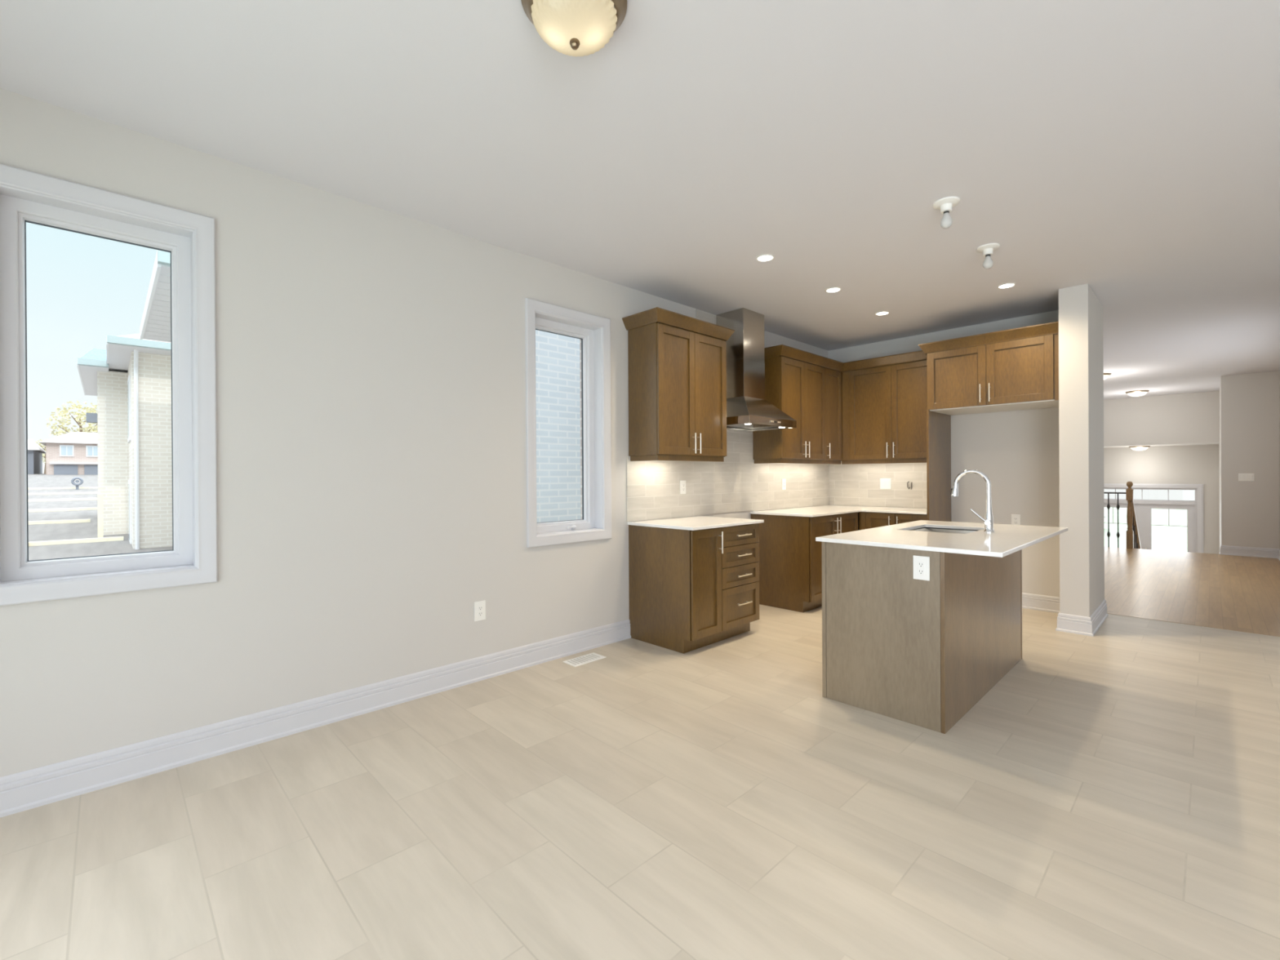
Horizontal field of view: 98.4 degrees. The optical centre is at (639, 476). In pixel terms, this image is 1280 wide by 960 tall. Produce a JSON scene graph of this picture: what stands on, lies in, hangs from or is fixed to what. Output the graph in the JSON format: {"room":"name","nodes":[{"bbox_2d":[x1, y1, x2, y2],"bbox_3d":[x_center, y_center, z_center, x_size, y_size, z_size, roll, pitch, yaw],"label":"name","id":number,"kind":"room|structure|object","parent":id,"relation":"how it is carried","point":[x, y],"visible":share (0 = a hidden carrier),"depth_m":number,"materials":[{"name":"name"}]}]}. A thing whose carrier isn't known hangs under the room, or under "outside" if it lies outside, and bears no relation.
{"room":"kitchen","nodes":[
{"label":"kitchen","id":0,"kind":"room"},
{"bbox_2d":[0,88,829,777],"bbox_3d":[-0.330,-0.114,4.262,7.450,2.777,0.159,0,0,-44],"label":"wall","id":1,"kind":"structure","parent":0,"point":[371,361],"depth_m":2.88,"materials":[{"name":"white paint"}]},
{"bbox_2d":[0,164,217,605],"bbox_3d":[-2.287,-0.351,2.356,0.746,1.681,0.179,0,0,-44],"label":"window","id":2,"kind":"structure","parent":1,"relation":"in","point":[25,196],"depth_m":2.37,"materials":[{"name":"white paint"}]},
{"bbox_2d":[0,618,631,817],"bbox_3d":[-1.508,1.212,2.991,3.975,0.144,0.024,0,0,-44],"label":"baseboard","id":3,"kind":"structure","parent":1,"relation":"attached to","point":[20,792],"depth_m":2.67,"materials":[{"name":"white paint"}]},
{"bbox_2d":[474,600,485,621],"bbox_3d":[-1.009,0.846,3.485,0.076,0.122,0.009,0,0,-44],"label":"wall outlet","id":4,"kind":"object","parent":1,"relation":"attached to","point":[479,606],"visible":1,"depth_m":3.48,"materials":[{"name":"white plastic"}]},
{"bbox_2d":[477,604,482,616],"bbox_3d":[-1.007,0.846,3.484,0.033,0.067,0.004,0,0,-44],"label":"receptacle","id":5,"kind":"object","parent":4,"relation":"attached to","point":[479,606],"depth_m":3.48,"materials":[{"name":"white plastic"}]},
{"bbox_2d":[524,297,611,547],"bbox_3d":[-0.549,-0.364,4.035,0.746,1.681,0.179,0,0,-44],"label":"window","id":6,"kind":"structure","parent":1,"relation":"in","point":[593,331],"depth_m":4.19,"materials":[{"name":"white paint"}]},
{"bbox_2d":[622,306,734,462],"bbox_3d":[0.338,-0.688,4.530,0.950,1.124,0.386,0,0,-44],"label":"upper cabinet","id":7,"kind":"object","parent":1,"relation":"attached to","point":[677,362],"visible":1,"depth_m":4.32,"materials":[{"name":"brown wood"}]},
{"bbox_2d":[626,308,829,521],"bbox_3d":[1.086,-0.582,5.516,3.324,1.858,0.008,0,0,-44],"label":"tile backsplash","id":8,"kind":"structure","parent":1,"relation":"attached to","point":[737,483],"depth_m":5.23,"materials":[{"name":"beige tile"}]},
{"bbox_2d":[680,480,685,493],"bbox_3d":[0.377,0.091,4.816,0.072,0.118,0.009,0,0,-44],"label":"wall outlet","id":9,"kind":"object","parent":8,"relation":"attached to","point":[682,483],"visible":1,"depth_m":4.81,"materials":[{"name":"white plastic"}]},
{"bbox_2d":[782,479,786,489],"bbox_3d":[1.552,0.082,5.952,0.072,0.118,0.009,0,0,-44],"label":"wall outlet","id":10,"kind":"object","parent":8,"relation":"attached to","point":[784,481],"visible":1,"depth_m":5.94,"materials":[{"name":"white plastic"}]},
{"bbox_2d":[715,307,796,431],"bbox_3d":[1.017,-0.982,5.088,0.759,1.058,0.514,0,0,-44],"label":"range hood","id":11,"kind":"object","parent":1,"relation":"attached to","point":[748,409],"visible":0.93,"depth_m":5.00,"materials":[{"name":"metal"}]},
{"bbox_2d":[752,344,829,463],"bbox_3d":[1.555,-0.698,5.707,0.925,1.124,0.386,0,0,-44],"label":"upper cabinet","id":12,"kind":"object","parent":1,"relation":"attached to","point":[795,378],"visible":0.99,"depth_m":5.52,"materials":[{"name":"brown wood"}]},
{"bbox_2d":[823,358,844,464],"bbox_3d":[2.150,-0.702,6.276,0.720,1.124,0.377,0,0,-44],"label":"upper cabinet","id":13,"kind":"object","parent":1,"relation":"attached to","point":[833,375],"visible":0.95,"depth_m":6.07,"materials":[{"name":"brown wood"}]},
{"bbox_2d":[27,473,1106,560],"bbox_3d":[-40.991,1.033,46.742,66.000,2.610,117.000,0,0,-44],"label":"yard","id":14,"kind":"structure","parent":0,"point":[52,531],"depth_m":15.93,"materials":[{"name":"grey concrete"}]},
{"bbox_2d":[27,439,45,474],"bbox_3d":[-49.544,-1.156,43.666,3.350,3.700,8.350,0,0,-44],"label":"house","id":15,"kind":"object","parent":14,"relation":"on","point":[35,452],"visible":0.19,"depth_m":42.92,"materials":[{"name":"grey"}]},
{"bbox_2d":[35,439,46,473],"bbox_3d":[-57.167,-1.909,53.232,2.450,3.500,2.437,0,0,-44],"label":"tree","id":16,"kind":"object","parent":14,"relation":"on","point":[40,444],"visible":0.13,"depth_m":53.03,"materials":[{"name":"green plant"}]},
{"bbox_2d":[28,519,90,524],"bbox_3d":[-18.675,1.362,14.766,5.650,0.140,0.219,0,0,-44],"label":"edging","id":17,"kind":"object","parent":14,"relation":"on","point":[31,522],"visible":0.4,"depth_m":16.22,"materials":[{"name":"grey concrete"}]},
{"bbox_2d":[27,497,97,502],"bbox_3d":[-24.047,0.966,22.372,8.500,0.140,0.218,0,0,-44],"label":"edging","id":18,"kind":"object","parent":14,"relation":"on","point":[68,499],"visible":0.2,"depth_m":22.63,"materials":[{"name":"grey concrete"}]},
{"bbox_2d":[28,506,97,511],"bbox_3d":[-20.638,1.172,18.847,8.500,0.140,0.213,0,0,-44],"label":"edging","id":19,"kind":"object","parent":14,"relation":"on","point":[88,508],"visible":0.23,"depth_m":19.25,"materials":[{"name":"grey concrete"}]},
{"bbox_2d":[27,491,97,495],"bbox_3d":[-26.896,0.793,25.319,8.500,0.140,0.219,0,0,-44],"label":"edging","id":20,"kind":"object","parent":14,"relation":"on","point":[93,492],"visible":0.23,"depth_m":25.50,"materials":[{"name":"grey concrete"}]},
{"bbox_2d":[27,486,97,489],"bbox_3d":[-29.887,0.611,28.413,8.500,0.140,0.211,0,0,-44],"label":"edging","id":21,"kind":"object","parent":14,"relation":"on","point":[86,487],"visible":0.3,"depth_m":28.46,"materials":[{"name":"grey concrete"}]},
{"bbox_2d":[39,431,97,475],"bbox_3d":[-44.974,-1.486,45.303,5.400,4.300,8.350,0,0,-44],"label":"house","id":22,"kind":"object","parent":14,"relation":"on","point":[72,453],"visible":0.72,"depth_m":41.95,"materials":[{"name":"brown brick"}]},
{"bbox_2d":[46,400,97,436],"bbox_3d":[-51.257,-3.591,50.733,4.416,6.785,4.498,0,0,-44],"label":"tree","id":23,"kind":"object","parent":14,"relation":"on","point":[79,422],"visible":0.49,"depth_m":50.02,"materials":[{"name":"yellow plant"}]},
{"bbox_2d":[28,536,123,546],"bbox_3d":[-15.034,1.567,11.468,6.300,0.140,0.216,0,0,-44],"label":"edging","id":24,"kind":"object","parent":14,"relation":"on","point":[117,538],"visible":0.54,"depth_m":13.06,"materials":[{"name":"grey concrete"}]},
{"bbox_2d":[71,476,83,489],"bbox_3d":[-28.912,0.347,28.380,0.439,0.660,0.500,0,0,-44],"label":"cable reel","id":25,"kind":"object","parent":14,"relation":"on","point":[73,482],"visible":0.98,"depth_m":28.25,"materials":[{"name":"grey"}]},
{"bbox_2d":[97,493,103,537],"bbox_3d":[-13.450,1.047,13.768,0.100,1.225,0.100,0,0,-44],"label":"timber post","id":26,"kind":"object","parent":14,"relation":"on","point":[100,496],"visible":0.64,"depth_m":13.73,"materials":[{"name":"beige wood"}]},
{"bbox_2d":[76,249,172,549],"bbox_3d":[-10.495,-0.995,14.810,6.500,6.220,16.120,0,0,-44],"label":"house","id":27,"kind":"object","parent":14,"relation":"on","point":[130,379],"visible":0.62,"depth_m":12.86,"materials":[{"name":"beige brick"}]},
{"bbox_2d":[579,338,582,519],"bbox_3d":[-0.235,0.360,4.491,8.100,4.227,0.040,0,0,-44],"label":"wall","id":28,"kind":"structure","parent":0,"point":[580,339],"depth_m":4.29,"materials":[{"name":"white paint"}]},
{"bbox_2d":[0,546,1279,959],"bbox_3d":[4.200,1.347,3.938,13.500,0.202,6.634,0,0,-44],"label":"floor","id":29,"kind":"structure","parent":0,"point":[1115,794],"depth_m":2.05,"materials":[{"name":"tile"}]},
{"bbox_2d":[562,652,605,666],"bbox_3d":[-0.385,1.272,3.852,0.275,0.006,0.142,0,0,-44],"label":"floor vent","id":30,"kind":"object","parent":29,"relation":"in","point":[591,657],"visible":1,"depth_m":3.84,"materials":[{"name":"white plastic"}]},
{"bbox_2d":[628,524,723,653],"bbox_3d":[0.277,0.824,4.248,0.343,0.893,0.694,0,0,-44],"label":"base cabinet","id":31,"kind":"object","parent":29,"relation":"on","point":[675,575],"visible":0.96,"depth_m":4.09,"materials":[{"name":"brown wood"}]},
{"bbox_2d":[627,515,764,530],"bbox_3d":[0.454,0.365,4.424,0.887,0.022,0.678,0,0,-44],"label":"countertop","id":32,"kind":"structure","parent":31,"relation":"on","point":[696,522],"depth_m":4.29,"materials":[{"name":"white stone"}]},
{"bbox_2d":[713,523,759,643],"bbox_3d":[0.581,0.822,4.537,0.494,0.893,0.688,0,0,-44],"label":"base cabinet","id":33,"kind":"object","parent":29,"relation":"on","point":[740,555],"visible":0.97,"depth_m":4.31,"materials":[{"name":"brown wood"}]},
{"bbox_2d":[751,511,857,612],"bbox_3d":[1.745,0.813,5.667,1.083,0.893,0.694,0,0,-44],"label":"base cabinet","id":34,"kind":"object","parent":29,"relation":"on","point":[790,556],"visible":0.58,"depth_m":5.26,"materials":[{"name":"brown wood"}]},
{"bbox_2d":[750,505,927,516],"bbox_3d":[2.149,0.353,5.620,1.647,0.022,1.314,0,0,-44],"label":"countertop","id":35,"kind":"structure","parent":34,"relation":"on","point":[821,510],"depth_m":5.60,"materials":[{"name":"white stone"}]},
{"bbox_2d":[858,511,927,530],"bbox_3d":[2.730,0.807,5.740,0.660,0.893,0.682,0,0,-44],"label":"base cabinet","id":36,"kind":"object","parent":29,"relation":"on","point":[867,520],"visible":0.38,"depth_m":5.60,"materials":[{"name":"brown wood"}]},
{"bbox_2d":[821,527,1022,733],"bbox_3d":[1.844,0.814,3.499,1.585,0.898,0.650,0,0,-44],"label":"kitchen island","id":37,"kind":"object","parent":29,"relation":"on","point":[896,645],"visible":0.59,"depth_m":2.97,"materials":[{"name":"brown wood"}]},
{"bbox_2d":[913,555,929,580],"bbox_3d":[1.420,0.461,2.789,0.009,0.120,0.078,0,0,-44],"label":"wall outlet","id":38,"kind":"object","parent":37,"relation":"attached to","point":[921,563],"visible":1,"depth_m":2.79,"materials":[{"name":"white plastic"}]},
{"bbox_2d":[917,560,924,574],"bbox_3d":[1.418,0.461,2.787,0.004,0.067,0.033,0,0,-44],"label":"receptacle","id":39,"kind":"object","parent":38,"relation":"attached to","point":[921,564],"depth_m":2.79,"materials":[{"name":"white plastic"}]},
{"bbox_2d":[815,520,1068,557],"bbox_3d":[1.926,0.353,3.422,1.658,0.022,0.923,0,0,-44],"label":"island countertop","id":40,"kind":"structure","parent":37,"relation":"on","point":[1006,540],"depth_m":3.13,"materials":[{"name":"white stone"}]},
{"bbox_2d":[912,528,975,533],"bbox_3d":[1.999,0.463,3.641,0.547,0.189,0.417,0,0,-44],"label":"sink","id":41,"kind":"object","parent":40,"relation":"in","point":[932,530],"visible":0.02,"depth_m":3.88,"materials":[{"name":"metal"}]},
{"bbox_2d":[950,469,994,533],"bbox_3d":[2.074,0.147,3.457,0.072,0.389,0.243,0,0,-44],"label":"kitchen faucet","id":42,"kind":"object","parent":40,"relation":"on","point":[988,519],"visible":1,"depth_m":3.39,"materials":[{"name":"silver metal"}]},
{"bbox_2d":[926,410,951,521],"bbox_3d":[2.979,0.311,5.492,0.643,1.884,0.020,0,0,-44],"label":"end panel","id":43,"kind":"object","parent":29,"relation":"on","point":[938,424],"visible":0.56,"depth_m":5.45,"materials":[{"name":"brown wood"}]},
{"bbox_2d":[1103,481,1133,548],"bbox_3d":[7.736,0.648,9.902,0.100,1.134,1.667,0,0,-44],"label":"stair railing","id":44,"kind":"object","parent":29,"relation":"on","point":[1129,491],"visible":0.31,"depth_m":9.33,"materials":[{"name":"brown wood"}]},
{"bbox_2d":[0,0,1279,399],"bbox_3d":[4.898,-1.659,4.610,15.870,0.250,7.014,0,0,-44],"label":"ceiling","id":45,"kind":"structure","parent":0,"point":[1129,150],"depth_m":2.43,"materials":[{"name":"white paint"}]},
{"bbox_2d":[520,0,626,56],"bbox_3d":[-0.206,-1.423,1.737,0.332,0.152,0.332,0,0,-44],"label":"dome ceiling light","id":46,"kind":"object","parent":45,"relation":"attached to","point":[574,28],"visible":1,"depth_m":1.70,"materials":[{"name":"white glass"}]},
{"bbox_2d":[755,253,774,261],"bbox_3d":[0.863,-1.506,3.804,0.124,0.005,0.124,0,0,-44],"label":"recessed light","id":47,"kind":"object","parent":45,"relation":"in","point":[766,257],"visible":1,"depth_m":3.79,"materials":[{"name":"white plastic"}]},
{"bbox_2d":[825,287,841,292],"bbox_3d":[1.565,-1.512,4.472,0.124,0.005,0.124,0,0,-44],"label":"recessed light","id":48,"kind":"object","parent":45,"relation":"in","point":[831,289],"visible":1,"depth_m":4.47,"materials":[{"name":"white plastic"}]},
{"bbox_2d":[875,311,889,315],"bbox_3d":[2.250,-1.517,5.128,0.124,0.005,0.124,0,0,-44],"label":"recessed light","id":49,"kind":"object","parent":45,"relation":"in","point":[882,313],"visible":1,"depth_m":5.12,"materials":[{"name":"white plastic"}]},
{"bbox_2d":[933,196,959,228],"bbox_3d":[1.689,-1.442,3.045,0.132,0.142,0.132,0,0,-44],"label":"holder","id":50,"kind":"object","parent":45,"relation":"attached to","point":[945,205],"visible":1,"depth_m":3.02,"materials":[{"name":"white plastic"}]},
{"bbox_2d":[976,243,999,269],"bbox_3d":[2.299,-1.446,3.650,0.132,0.142,0.132,0,0,-44],"label":"holder","id":51,"kind":"object","parent":45,"relation":"attached to","point":[988,249],"visible":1,"depth_m":3.63,"materials":[{"name":"white plastic"}]},
{"bbox_2d":[997,282,1015,288],"bbox_3d":[2.916,-1.520,4.396,0.124,0.005,0.124,0,0,-44],"label":"recessed light","id":52,"kind":"object","parent":45,"relation":"in","point":[1011,284],"visible":1,"depth_m":4.38,"materials":[{"name":"white plastic"}]},
{"bbox_2d":[1103,373,1111,379],"bbox_3d":[6.970,-1.506,8.418,0.330,0.094,0.330,0,0,-44],"label":"dome ceiling light","id":53,"kind":"object","parent":45,"relation":"attached to","point":[1106,375],"visible":0.23,"depth_m":8.29,"materials":[{"name":"white glass"}]},
{"bbox_2d":[1124,390,1149,396],"bbox_3d":[9.129,-1.522,10.142,0.330,0.094,0.330,0,0,-44],"label":"dome ceiling light","id":54,"kind":"object","parent":45,"relation":"attached to","point":[1135,393],"visible":1,"depth_m":10.06,"materials":[{"name":"white glass"}]},
{"bbox_2d":[828,310,1059,597],"bbox_3d":[3.182,-0.137,5.866,0.170,2.776,2.414,0,0,-44],"label":"wall","id":55,"kind":"structure","parent":0,"point":[1018,451],"depth_m":5.34,"materials":[{"name":"white paint"}]},
{"bbox_2d":[829,461,927,508],"bbox_3d":[2.742,0.076,6.194,0.008,0.519,1.314,0,0,-44],"label":"tile backsplash","id":56,"kind":"structure","parent":55,"relation":"attached to","point":[856,484],"depth_m":6.25,"materials":[{"name":"beige tile"}]},
{"bbox_2d":[880,478,891,488],"bbox_3d":[2.746,0.078,6.179,0.008,0.120,0.120,0,0,-44],"label":"switch plate","id":57,"kind":"object","parent":56,"relation":"attached to","point":[885,483],"visible":1,"depth_m":6.17,"materials":[{"name":"white plastic"}]},
{"bbox_2d":[906,481,913,489],"bbox_3d":[2.924,0.093,5.979,0.031,0.089,0.056,0,0,-44],"label":"wire ends","id":58,"kind":"object","parent":56,"relation":"attached to","point":[910,485],"visible":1,"depth_m":5.99,"materials":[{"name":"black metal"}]},
{"bbox_2d":[841,350,942,464],"bbox_3d":[2.703,-0.705,5.942,0.388,1.124,1.002,0,0,-44],"label":"upper cabinet","id":59,"kind":"object","parent":55,"relation":"attached to","point":[884,399],"visible":0.83,"depth_m":5.84,"materials":[{"name":"brown wood"}]},
{"bbox_2d":[918,320,1058,415],"bbox_3d":[3.285,-0.951,5.131,0.690,0.636,1.080,0,0,-44],"label":"upper cabinet","id":60,"kind":"object","parent":55,"relation":"attached to","point":[1015,369],"visible":0.92,"depth_m":4.88,"materials":[{"name":"brown wood"}]},
{"bbox_2d":[1011,514,1020,524],"bbox_3d":[3.607,0.420,5.302,0.009,0.118,0.072,0,0,-44],"label":"wall outlet","id":61,"kind":"object","parent":55,"relation":"attached to","point":[1015,518],"visible":0.88,"depth_m":5.30,"materials":[{"name":"white plastic"}]},
{"bbox_2d":[1013,516,1017,524],"bbox_3d":[3.605,0.420,5.300,0.004,0.067,0.033,0,0,-44],"label":"receptacle","id":62,"kind":"object","parent":61,"relation":"attached to","point":[1015,518],"depth_m":5.30,"materials":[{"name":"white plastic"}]},
{"bbox_2d":[1022,592,1059,613],"bbox_3d":[3.566,1.177,5.339,0.024,0.144,1.006,0,0,-44],"label":"baseboard","id":63,"kind":"structure","parent":55,"relation":"attached to","point":[1029,601],"depth_m":5.15,"materials":[{"name":"white paint"}]},
{"bbox_2d":[1057,283,1104,617],"bbox_3d":[3.790,-0.139,4.729,0.875,2.777,0.190,0,0,-44],"label":"column","id":64,"kind":"structure","parent":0,"point":[1081,323],"depth_m":4.44,"materials":[{"name":"white paint"}]},
{"bbox_2d":[1055,599,1107,636],"bbox_3d":[3.789,1.177,4.723,0.899,0.144,0.238,0,0,-44],"label":"baseboard","id":65,"kind":"structure","parent":64,"relation":"attached to","point":[1073,624],"depth_m":4.44,"materials":[{"name":"white paint"}]},
{"bbox_2d":[1128,445,1150,450],"bbox_3d":[10.182,-0.578,11.261,0.330,0.094,0.330,0,0,-44],"label":"dome ceiling light","id":66,"kind":"object","parent":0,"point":[1133,447],"visible":0.99,"depth_m":11.17,"materials":[{"name":"white glass"}]},
{"bbox_2d":[1103,391,1219,448],"bbox_3d":[10.028,-1.101,11.430,0.980,0.952,2.705,0,0,-44],"label":"wall header","id":67,"kind":"structure","parent":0,"point":[1190,419],"depth_m":10.68,"materials":[{"name":"white paint"}]},
{"bbox_2d":[1103,444,1219,554],"bbox_3d":[10.463,0.947,11.846,0.200,3.300,3.000,0,0,-44],"label":"wall","id":68,"kind":"structure","parent":0,"point":[1195,464],"depth_m":11.20,"materials":[{"name":"white paint"}]},
{"bbox_2d":[1103,483,1203,552],"bbox_3d":[10.591,1.371,11.669,0.186,2.450,1.840,0,0,-44],"label":"door","id":69,"kind":"structure","parent":68,"relation":"in","point":[1143,508],"depth_m":11.39,"materials":[{"name":"white paint"}]},
{"bbox_2d":[1218,382,1221,547],"bbox_3d":[10.338,0.513,9.741,3.200,4.177,0.145,0,0,-44],"label":"wall","id":70,"kind":"structure","parent":0,"point":[1220,444],"depth_m":9.50,"materials":[{"name":"white paint"}]},
{"bbox_2d":[1220,370,1279,548],"bbox_3d":[9.293,-0.178,8.421,0.130,2.777,0.595,0,0,-44],"label":"wall","id":71,"kind":"structure","parent":0,"point":[1251,443],"depth_m":8.36,"materials":[{"name":"white paint"}]},
{"bbox_2d":[1238,473,1254,480],"bbox_3d":[9.219,0.005,8.399,0.008,0.118,0.165,0,0,-44],"label":"switch plate","id":72,"kind":"object","parent":71,"relation":"attached to","point":[1242,477],"visible":1,"depth_m":8.39,"materials":[{"name":"white plastic"}]},
{"bbox_2d":[1219,545,1279,558],"bbox_3d":[9.284,1.138,8.424,0.154,0.144,0.619,0,0,-44],"label":"baseboard","id":73,"kind":"structure","parent":71,"relation":"attached to","point":[1224,549],"depth_m":8.37,"materials":[{"name":"white paint"}]},
{"bbox_2d":[1279,370,1279,441],"bbox_3d":[7.495,-0.164,6.166,5.850,2.777,0.150,0,0,-44],"label":"wall","id":74,"kind":"structure","parent":0,"point":[1279,371],"depth_m":8.15,"materials":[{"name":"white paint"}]},
{"label":"outside","id":75,"kind":"structure","parent":0,"visible":0},
{"bbox_2d":[1103,506,1186,551],"bbox_3d":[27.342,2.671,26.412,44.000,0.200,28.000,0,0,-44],"label":"window","id":76,"kind":"structure","parent":75,"point":[1168,538],"depth_m":27.07,"materials":[{"name":"glass"}]},
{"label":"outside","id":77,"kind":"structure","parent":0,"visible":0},
{"bbox_3d":[-3.910,2.268,8.381,18.000,0.240,10.500,0,0,-44],"label":"passage","id":78,"kind":"object","parent":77,"visible":0},
{"bbox_2d":[535,329,581,522],"bbox_3d":[-1.090,-0.930,8.963,7.100,6.400,4.000,0,0,-44],"label":"house","id":79,"kind":"structure","parent":78,"relation":"on","point":[557,380],"depth_m":6.32,"materials":[{"name":"grey brick"}]},
{"bbox_3d":[9.395,1.995,9.642,1.890,1.225,1.020,0,0,-44],"label":"floor","id":80,"kind":"structure","parent":0,"visible":0},
{"bbox_2d":[1131,500,1141,548],"bbox_3d":[9.029,1.461,10.059,1.910,2.296,0.090,0,0,-44],"label":"stair handrail","id":81,"kind":"object","parent":80,"relation":"attached to","point":[1136,539],"visible":0.17,"depth_m":9.93,"materials":[{"name":"brown wood"}]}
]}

